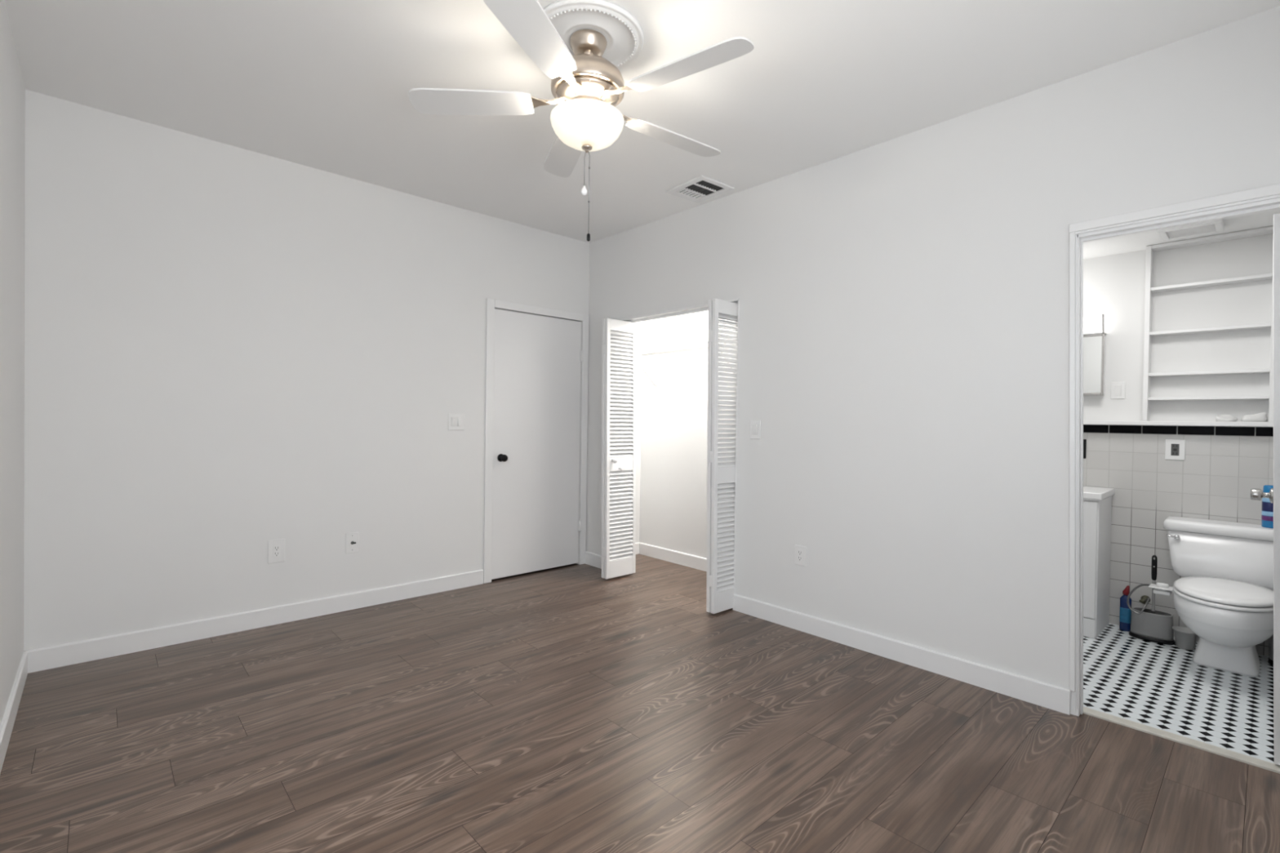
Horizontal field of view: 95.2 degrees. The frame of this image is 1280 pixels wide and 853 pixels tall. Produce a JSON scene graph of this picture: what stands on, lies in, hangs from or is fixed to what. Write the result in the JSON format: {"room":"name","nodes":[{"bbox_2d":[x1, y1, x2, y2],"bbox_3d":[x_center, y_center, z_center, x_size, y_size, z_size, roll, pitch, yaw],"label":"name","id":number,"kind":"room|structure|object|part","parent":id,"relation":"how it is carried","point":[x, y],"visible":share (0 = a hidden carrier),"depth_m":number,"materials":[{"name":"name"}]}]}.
{"room":"empty bedroom","nodes":[
{"label":"empty bedroom","id":0,"kind":"room"},
{"bbox_2d":[0,0,25,725],"bbox_3d":[-1.409,-0.162,1.060,0.120,2.700,4.370,0,1,-43],"label":"wall","id":1,"kind":"structure","parent":0,"point":[12,90],"depth_m":2.29,"materials":[{"name":"paint"}]},
{"bbox_2d":[0,650,27,773],"bbox_3d":[-1.419,1.135,1.164,0.014,0.103,4.250,0,1,-43],"label":"baseboard","id":2,"kind":"structure","parent":1,"relation":"attached to","point":[11,708],"depth_m":2.26,"materials":[{"name":"paint"}]},
{"bbox_2d":[23,89,642,651],"bbox_3d":[-1.453,-0.197,4.051,4.120,2.700,0.120,0,1,-43],"label":"wall","id":3,"kind":"structure","parent":0,"point":[229,350],"depth_m":3.26,"materials":[{"name":"paint"}]},
{"bbox_2d":[25,569,483,673],"bbox_3d":[-2.010,1.100,3.504,2.327,0.103,0.014,0,1,-43],"label":"baseboard","id":4,"kind":"structure","parent":3,"relation":"attached to","point":[76,652],"depth_m":3.25,"materials":[{"name":"paint"}]},
{"bbox_2d":[267,538,284,564],"bbox_3d":[-2.115,0.725,3.400,0.086,0.136,0.009,0,1,-43],"label":"wall outlet","id":5,"kind":"object","parent":3,"relation":"attached to","point":[276,548],"visible":1,"depth_m":3.40,"materials":[{"name":"plastic"}]},
{"bbox_2d":[273,545,279,557],"bbox_3d":[-2.114,0.725,3.398,0.033,0.067,0.002,0,1,-43],"label":"receptacle","id":6,"kind":"object","parent":5,"relation":"attached to","point":[276,548],"depth_m":3.40,"materials":[{"name":"plastic"}]},
{"bbox_2d":[345,532,359,553],"bbox_3d":[-1.806,0.732,3.674,0.078,0.128,0.028,0,1,-43],"label":"cable plate","id":7,"kind":"object","parent":3,"relation":"attached to","point":[352,540],"visible":1,"depth_m":3.68,"materials":[{"name":"plastic"}]},
{"bbox_2d":[448,413,464,430],"bbox_3d":[-1.298,-0.034,4.134,0.122,0.118,0.015,0,1,-43],"label":"light switch","id":8,"kind":"object","parent":3,"relation":"attached to","point":[455,420],"visible":1,"depth_m":4.13,"materials":[{"name":"plastic"}]},
{"bbox_2d":[483,297,589,583],"bbox_3d":[-0.792,0.109,4.607,0.942,2.095,0.014,0,1,-43],"label":"trim","id":9,"kind":"structure","parent":3,"relation":"attached to","point":[491,304],"depth_m":4.33,"materials":[{"name":"paint"}]},
{"bbox_2d":[491,308,583,579],"bbox_3d":[-0.781,0.135,4.606,0.823,2.016,0.104,0,1,-43],"label":"door","id":10,"kind":"structure","parent":3,"relation":"in","point":[536,525],"depth_m":4.59,"materials":[{"name":"paint"}]},
{"bbox_3d":[-1.022,0.235,4.362,0.060,0.060,0.069,0,1,-43],"label":"knob","id":11,"kind":"part","parent":10,"relation":"part of","materials":[{"name":"black plastic"}]},
{"bbox_2d":[635,542,639,554],"bbox_3d":[-0.202,1.107,5.150,0.516,0.103,0.014,0,1,-43],"label":"baseboard","id":12,"kind":"structure","parent":3,"relation":"attached to","point":[637,543],"depth_m":5.31,"materials":[{"name":"paint"}]},
{"bbox_2d":[0,554,1279,852],"bbox_3d":[0.360,1.244,2.808,4.900,0.100,4.460,0,1,-43],"label":"floor","id":13,"kind":"structure","parent":0,"point":[566,708],"depth_m":2.20,"materials":[{"name":"brown wood"}]},
{"bbox_2d":[1083,486,1114,638],"bbox_3d":[2.538,0.795,3.712,0.437,0.840,0.674,0,1,-43],"label":"bathroom vanity","id":14,"kind":"object","parent":13,"relation":"on","point":[1097,501],"visible":0.2,"depth_m":3.38,"materials":[{"name":"paint"}]},
{"bbox_3d":[2.511,0.768,3.472,0.014,0.670,0.320,0,1,-43],"label":"door","id":15,"kind":"part","parent":14,"relation":"part of","materials":[{"name":"paint"}]},
{"bbox_2d":[1083,486,1114,501],"bbox_3d":[2.550,0.398,3.714,0.419,0.045,0.674,0,1,-43],"label":"countertop","id":16,"kind":"structure","parent":14,"relation":"on","point":[1090,493],"depth_m":3.40,"materials":[{"name":"ceramic"}]},
{"bbox_2d":[1119,585,1131,631],"bbox_3d":[2.916,1.087,3.508,0.044,0.272,0.054,0,1,-43],"label":"bottle","id":17,"kind":"object","parent":13,"relation":"on","point":[1125,613],"visible":0.84,"depth_m":3.49,"materials":[{"name":"blue plastic"}]},
{"bbox_2d":[1128,607,1175,644],"bbox_3d":[2.951,1.145,3.367,0.124,0.160,0.204,0,1,-43],"label":"brush holder","id":18,"kind":"object","parent":13,"relation":"on","point":[1156,627],"visible":0.93,"depth_m":3.33,"materials":[{"name":"grey plastic"}]},
{"bbox_2d":[1151,555,1157,612],"bbox_3d":[2.957,0.903,3.361,0.022,0.326,0.025,0,1,-43],"label":"toilet brush","id":19,"kind":"object","parent":18,"relation":"in","point":[1154,558],"visible":0.92,"depth_m":3.36,"materials":[{"name":"grey plastic"}]},
{"bbox_2d":[1083,706,1279,773],"bbox_3d":[2.104,1.247,2.293,0.066,0.057,0.655,0,1,-43],"label":"threshold","id":20,"kind":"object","parent":13,"relation":"on","point":[1236,756],"depth_m":2.27,"materials":[{"name":"stone"}]},
{"bbox_2d":[1172,626,1197,650],"bbox_3d":[3.026,1.177,3.241,0.112,0.101,0.112,0,1,-43],"label":"plastic tub","id":21,"kind":"object","parent":13,"relation":"on","point":[1185,638],"visible":0.85,"depth_m":3.21,"materials":[{"name":"white plastic"}]},
{"bbox_2d":[1163,516,1273,676],"bbox_3d":[2.980,0.877,2.969,0.785,0.707,0.528,0,1,-43],"label":"toilet","id":22,"kind":"object","parent":13,"relation":"on","point":[1224,593],"visible":0.94,"depth_m":2.98,"materials":[{"name":"ceramic"}]},
{"bbox_2d":[1148,582,1173,595],"bbox_3d":[2.862,0.885,3.180,0.085,0.057,0.134,0,1,-43],"label":"bidet attachment","id":23,"kind":"object","parent":22,"relation":"attached to","point":[1163,588],"visible":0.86,"depth_m":3.17,"materials":[{"name":"plastic"}]},
{"bbox_2d":[1126,583,1150,613],"bbox_3d":[2.880,0.980,3.370,0.110,0.194,0.256,1,1,31],"label":"hose","id":24,"kind":"object","parent":23,"relation":"attached to","point":[1147,600],"visible":0.93,"depth_m":3.36,"materials":[{"name":"metal"}]},
{"bbox_3d":[2.850,0.879,3.194,0.085,0.008,0.097,0,1,-43],"label":"plate","id":25,"kind":"part","parent":23,"relation":"part of","materials":[{"name":"plastic"}]},
{"bbox_3d":[2.856,0.866,3.192,0.044,0.018,0.051,0,1,-43],"label":"knob","id":26,"kind":"part","parent":23,"relation":"part of","materials":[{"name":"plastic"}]},
{"bbox_3d":[2.960,0.612,3.244,0.022,0.026,0.056,0,1,-43],"label":"flush lever","id":27,"kind":"part","parent":22,"relation":"part of","materials":[{"name":"silver metal"}]},
{"bbox_3d":[3.191,0.553,3.156,0.223,0.057,0.528,0,1,-43],"label":"tank lid","id":28,"kind":"part","parent":22,"relation":"part of","materials":[{"name":"ceramic"}]},
{"bbox_3d":[3.191,0.711,3.160,0.203,0.256,0.500,0,1,-43],"label":"tank","id":29,"kind":"part","parent":22,"relation":"part of","materials":[{"name":"ceramic"}]},
{"bbox_3d":[2.894,0.836,2.888,0.546,0.019,0.382,0,1,-43],"label":"seat","id":30,"kind":"part","parent":22,"relation":"part of","materials":[{"name":"plastic"}]},
{"bbox_3d":[2.898,0.824,2.892,0.546,0.060,0.376,0,1,-43],"label":"seat lid","id":31,"kind":"part","parent":22,"relation":"part of","materials":[{"name":"plastic"}]},
{"bbox_2d":[1261,484,1273,528],"bbox_3d":[3.291,0.416,3.047,0.066,0.220,0.066,0,1,-43],"label":"spray can","id":32,"kind":"object","parent":22,"relation":"on","point":[1267,517],"visible":0.48,"depth_m":3.04,"materials":[{"name":"blue metal"}]},
{"bbox_2d":[1267,634,1273,666],"bbox_3d":[3.355,1.105,2.975,0.158,0.262,0.226,0,1,-43],"label":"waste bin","id":33,"kind":"object","parent":13,"relation":"on","point":[1270,660],"visible":0.34,"depth_m":3.02,"materials":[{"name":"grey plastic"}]},
{"bbox_2d":[4,0,1279,243],"bbox_3d":[0.038,-1.557,2.447,4.120,0.100,4.490,0,1,-43],"label":"ceiling","id":34,"kind":"structure","parent":0,"point":[323,85],"depth_m":2.52,"materials":[{"name":"paint"}]},
{"bbox_2d":[543,0,644,69],"bbox_3d":[-0.200,-1.496,2.262,0.428,0.025,0.428,0,1,-43],"label":"ceiling medallion","id":35,"kind":"object","parent":34,"relation":"attached to","point":[623,33],"visible":0.52,"depth_m":2.17,"materials":[{"name":"paint"}]},
{"bbox_2d":[408,0,754,241],"bbox_3d":[-0.166,-1.106,2.278,1.286,0.772,1.305,0,1,-43],"label":"ceiling fan","id":36,"kind":"object","parent":35,"relation":"hanging from","point":[587,87],"visible":1,"depth_m":2.18,"materials":[{"name":"silver metal"}]},
{"bbox_3d":[-0.652,-1.252,2.259,0.468,0.033,0.132,1,1,-1],"label":"blade","id":37,"kind":"part","parent":36,"relation":"part of","materials":[{"name":"white wood"}]},
{"bbox_3d":[-0.336,-1.243,1.836,0.132,0.033,0.468,1,1,17],"label":"blade","id":38,"kind":"part","parent":36,"relation":"part of","materials":[{"name":"white wood"}]},
{"bbox_3d":[-0.348,-1.252,2.690,0.132,0.033,0.468,1,1,-19],"label":"blade","id":39,"kind":"part","parent":36,"relation":"part of","materials":[{"name":"white wood"}]},
{"bbox_3d":[-0.214,-0.999,2.268,0.008,0.136,0.006,1,1,25],"label":"pull chain","id":40,"kind":"part","parent":36,"relation":"part of","materials":[{"name":"metal"}]},
{"bbox_3d":[-0.205,-1.145,2.266,0.284,0.112,0.284,0,1,-43],"label":"lamp shade","id":41,"kind":"part","parent":36,"relation":"part of","materials":[{"name":"white glass"}]},
{"bbox_3d":[-0.199,-0.909,2.269,0.009,0.324,0.006,1,1,24],"label":"pull chain","id":42,"kind":"part","parent":36,"relation":"part of","materials":[{"name":"metal"}]},
{"bbox_3d":[0.156,-1.243,2.534,0.468,0.033,0.132,0,1,-37],"label":"blade","id":43,"kind":"part","parent":36,"relation":"part of","materials":[{"name":"white wood"}]},
{"bbox_3d":[0.164,-1.237,2.006,0.468,0.033,0.132,1,1,35],"label":"blade","id":44,"kind":"part","parent":36,"relation":"part of","materials":[{"name":"white wood"}]},
{"bbox_2d":[665,175,733,203],"bbox_3d":[0.381,-1.512,3.736,0.290,0.010,0.330,0,1,-39],"label":"ceiling vent","id":45,"kind":"object","parent":34,"relation":"in","point":[700,188],"visible":1,"depth_m":3.72,"materials":[{"name":"metal"}]},
{"bbox_2d":[639,311,734,558],"bbox_3d":[0.697,-0.172,4.659,0.100,2.700,1.950,0,1,-43],"label":"wall","id":46,"kind":"structure","parent":0,"point":[674,412],"depth_m":5.00,"materials":[{"name":"paint"}]},
{"bbox_2d":[638,542,706,571],"bbox_3d":[0.626,1.125,4.646,0.014,0.103,1.880,0,1,-43],"label":"baseboard","id":47,"kind":"structure","parent":46,"relation":"attached to","point":[662,553],"depth_m":5.00,"materials":[{"name":"paint"}]},
{"bbox_2d":[635,339,733,386],"bbox_3d":[0.539,-0.490,4.526,0.306,0.303,1.878,0,1,-43],"label":"wire shelf","id":48,"kind":"object","parent":46,"relation":"attached to","point":[686,348],"visible":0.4,"depth_m":4.78,"materials":[{"name":"white metal"}]},
{"bbox_2d":[586,6,1279,715],"bbox_3d":[1.027,-0.153,3.397,0.070,2.700,4.250,0,1,-43],"label":"wall","id":49,"kind":"structure","parent":0,"point":[904,344],"depth_m":2.87,"materials":[{"name":"paint"}]},
{"bbox_2d":[585,551,601,568],"bbox_3d":[-0.322,1.110,4.787,0.014,0.103,0.425,0,1,-43],"label":"baseboard","id":50,"kind":"structure","parent":49,"relation":"attached to","point":[592,559],"depth_m":4.84,"materials":[{"name":"paint"}]},
{"bbox_2d":[601,318,636,578],"bbox_3d":[-0.149,0.163,4.518,0.299,1.980,0.103,0,0,-42],"label":"bifold door","id":51,"kind":"structure","parent":49,"relation":"in","point":[618,469],"depth_m":4.50,"materials":[{"name":"paint"}]},
{"bbox_3d":[-0.196,0.258,4.432,0.040,0.040,0.040,0,0,-42],"label":"knob","id":52,"kind":"part","parent":51,"relation":"part of","materials":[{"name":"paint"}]},
{"bbox_2d":[619,298,738,586],"bbox_3d":[0.257,0.170,4.224,0.081,2.012,1.153,0,1,-43],"label":"trim","id":53,"kind":"structure","parent":49,"relation":"attached to","point":[735,300],"depth_m":4.00,"materials":[{"name":"paint"}]},
{"bbox_2d":[626,302,737,323],"bbox_3d":[0.280,-0.812,4.219,0.026,0.020,1.127,0,1,-43],"label":"trim","id":54,"kind":"structure","parent":49,"relation":"attached to","point":[704,309],"depth_m":4.26,"materials":[{"name":"paint"}]},
{"bbox_2d":[706,298,737,613],"bbox_3d":[0.556,0.182,3.770,0.298,1.980,0.064,0,0,-42],"label":"bifold door","id":55,"kind":"structure","parent":49,"relation":"in","point":[721,462],"depth_m":3.70,"materials":[{"name":"paint"}]},
{"bbox_2d":[750,419,760,439],"bbox_3d":[0.721,0.019,3.665,0.015,0.120,0.078,0,1,-43],"label":"light switch","id":56,"kind":"object","parent":49,"relation":"attached to","point":[755,425],"visible":1,"depth_m":3.66,"materials":[{"name":"plastic"}]},
{"bbox_2d":[794,544,806,566],"bbox_3d":[0.941,0.757,3.429,0.009,0.116,0.076,0,1,-43],"label":"wall outlet","id":57,"kind":"object","parent":49,"relation":"attached to","point":[800,552],"visible":1,"depth_m":3.42,"materials":[{"name":"plastic"}]},
{"bbox_2d":[797,549,802,561],"bbox_3d":[0.939,0.757,3.427,0.002,0.067,0.033,0,1,-43],"label":"receptacle","id":58,"kind":"object","parent":57,"relation":"attached to","point":[799,551],"depth_m":3.43,"materials":[{"name":"plastic"}]},
{"bbox_2d":[732,593,1071,715],"bbox_3d":[1.213,1.151,3.129,0.014,0.103,1.789,0,1,-43],"label":"baseboard","id":59,"kind":"structure","parent":49,"relation":"attached to","point":[1048,695],"depth_m":2.92,"materials":[{"name":"paint"}]},
{"bbox_2d":[1069,183,1279,715],"bbox_3d":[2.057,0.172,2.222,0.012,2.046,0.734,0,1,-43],"label":"trim","id":60,"kind":"structure","parent":49,"relation":"attached to","point":[1270,192],"depth_m":2.46,"materials":[{"name":"paint"}]},
{"bbox_2d":[1250,213,1279,765],"bbox_3d":[2.512,0.226,2.322,0.610,1.986,0.124,0,1,-43],"label":"door","id":61,"kind":"structure","parent":49,"relation":"in","point":[1273,495],"depth_m":2.11,"materials":[{"name":"paint"}]},
{"bbox_3d":[2.672,0.294,2.510,0.064,0.064,0.069,0,1,-43],"label":"knob","id":62,"kind":"part","parent":61,"relation":"part of","materials":[{"name":"silver metal"}]},
{"bbox_2d":[1083,249,1273,656],"bbox_3d":[3.095,0.080,3.540,0.140,2.290,1.860,0,1,-43],"label":"wall","id":63,"kind":"structure","parent":0,"point":[1216,477],"depth_m":3.53,"materials":[{"name":"tile"}]},
{"bbox_2d":[1083,439,1086,458],"bbox_3d":[2.810,0.142,3.738,0.008,0.122,0.072,0,1,-43],"label":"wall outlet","id":64,"kind":"object","parent":63,"relation":"attached to","point":[1084,440],"visible":0.16,"depth_m":3.71,"materials":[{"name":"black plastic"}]},
{"bbox_2d":[1083,333,1106,395],"bbox_3d":[2.733,-0.388,3.803,0.075,0.382,0.464,0,1,-43],"label":"medicine cabinet","id":65,"kind":"object","parent":63,"relation":"attached to","point":[1094,345],"visible":0.4,"depth_m":3.65,"materials":[{"name":"paint"}]},
{"bbox_2d":[1083,314,1106,334],"bbox_3d":[2.728,-0.637,3.792,0.098,0.115,0.462,0,1,-43],"label":"vanity light","id":66,"kind":"object","parent":63,"relation":"attached to","point":[1091,325],"visible":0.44,"depth_m":3.64,"materials":[{"name":"white"}]},
{"bbox_2d":[1110,382,1125,399],"bbox_3d":[2.953,-0.224,3.610,0.015,0.105,0.070,0,1,-43],"label":"light switch","id":67,"kind":"object","parent":63,"relation":"attached to","point":[1117,388],"visible":1,"depth_m":3.61,"materials":[{"name":"plastic"}]},
{"bbox_3d":[2.953,-0.224,3.611,0.002,0.069,0.035,0,1,-43],"label":"switch frame","id":68,"kind":"part","parent":67,"relation":"part of","materials":[{"name":"plastic"}]},
{"bbox_2d":[1138,595,1150,604],"bbox_3d":[3.000,1.034,3.473,0.083,0.043,0.044,0,1,-43],"label":"shutoff valve","id":69,"kind":"object","parent":63,"relation":"attached to","point":[1144,597],"visible":0.75,"depth_m":3.46,"materials":[{"name":"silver metal"}]},
{"bbox_2d":[1164,439,1185,460],"bbox_3d":[3.118,0.135,3.404,0.010,0.118,0.086,0,1,-43],"label":"wall outlet","id":70,"kind":"object","parent":63,"relation":"attached to","point":[1174,449],"visible":1,"depth_m":3.40,"materials":[{"name":"plastic"}]},
{"bbox_2d":[1170,444,1179,455],"bbox_3d":[3.117,0.135,3.403,0.002,0.068,0.035,0,1,-43],"label":"receptacle","id":71,"kind":"object","parent":70,"relation":"attached to","point":[1175,448],"depth_m":3.40,"materials":[{"name":"grey plastic"}]},
{"bbox_2d":[1083,424,1273,436],"bbox_3d":[3.039,0.019,3.515,0.036,0.052,1.902,0,1,-43],"label":"trim","id":72,"kind":"structure","parent":63,"relation":"attached to","point":[1102,428],"depth_m":3.38,"materials":[{"name":"black tile"}]},
{"bbox_2d":[1083,420,1273,426],"bbox_3d":[3.101,-0.019,3.474,0.222,0.026,1.760,0,1,-43],"label":"trim","id":73,"kind":"structure","parent":63,"relation":"attached to","point":[1085,422],"depth_m":3.32,"materials":[{"name":"tile"}]},
{"bbox_2d":[1142,226,1273,422],"bbox_3d":[3.202,-0.543,3.279,0.099,1.030,0.556,0,1,-43],"label":"wall shelf unit","id":74,"kind":"object","parent":73,"relation":"on","point":[1208,337],"visible":0.91,"depth_m":3.31,"materials":[{"name":"paint"}]},
{"bbox_3d":[3.021,-0.548,3.474,0.098,1.030,0.024,0,1,-43],"label":"panel","id":75,"kind":"part","parent":74,"relation":"part of","materials":[{"name":"paint"}]},
{"bbox_3d":[3.188,-0.160,3.291,0.084,0.018,0.486,0,1,-43],"label":"shelf","id":76,"kind":"part","parent":74,"relation":"part of","materials":[{"name":"paint"}]},
{"bbox_3d":[3.190,-0.301,3.289,0.084,0.018,0.486,0,1,-43],"label":"shelf","id":77,"kind":"part","parent":74,"relation":"part of","materials":[{"name":"paint"}]},
{"bbox_3d":[3.193,-0.542,3.286,0.084,0.018,0.486,0,1,-43],"label":"shelf","id":78,"kind":"part","parent":74,"relation":"part of","materials":[{"name":"paint"}]},
{"bbox_3d":[3.197,-0.803,3.283,0.084,0.018,0.486,0,1,-43],"label":"shelf","id":79,"kind":"part","parent":74,"relation":"part of","materials":[{"name":"paint"}]},
{"bbox_3d":[3.201,-1.048,3.281,0.098,0.020,0.486,0,1,-43],"label":"rail","id":80,"kind":"part","parent":74,"relation":"part of","materials":[{"name":"paint"}]},
{"bbox_3d":[3.375,-0.539,3.092,0.098,1.030,0.046,0,1,-43],"label":"panel","id":81,"kind":"part","parent":74,"relation":"part of","materials":[{"name":"paint"}]},
{"bbox_2d":[1215,413,1237,421],"bbox_3d":[3.242,-0.048,3.228,0.072,0.040,0.088,0,1,-43],"label":"folded cloth","id":82,"kind":"object","parent":73,"relation":"on","point":[1226,417],"visible":0.98,"depth_m":3.22,"materials":[{"name":"white fabric"}]},
{"bbox_2d":[1240,412,1267,422],"bbox_3d":[3.312,-0.051,3.150,0.103,0.051,0.076,1,1,41],"label":"folded cloth","id":83,"kind":"object","parent":73,"relation":"on","point":[1260,417],"visible":1,"depth_m":3.12,"materials":[{"name":"white fabric"}]},
{"bbox_2d":[1083,208,1279,259],"bbox_3d":[2.559,-1.117,3.013,1.650,0.100,1.860,0,1,-43],"label":"ceiling","id":84,"kind":"structure","parent":0,"point":[1135,242],"depth_m":3.31,"materials":[{"name":"paint"}]},
{"bbox_2d":[1157,218,1224,241],"bbox_3d":[2.926,-1.047,3.102,0.236,0.029,0.244,0,1,-43],"label":"ceiling vent","id":85,"kind":"object","parent":84,"relation":"in","point":[1215,226],"visible":0.8,"depth_m":3.10,"materials":[{"name":"metal"}]},
{"bbox_2d":[1166,223,1215,238],"bbox_3d":[2.927,-1.051,3.104,0.180,0.021,0.184,0,1,-43],"label":"grille","id":86,"kind":"object","parent":85,"relation":"attached to","point":[1209,228],"depth_m":3.12,"materials":[{"name":"metal"}]}
]}

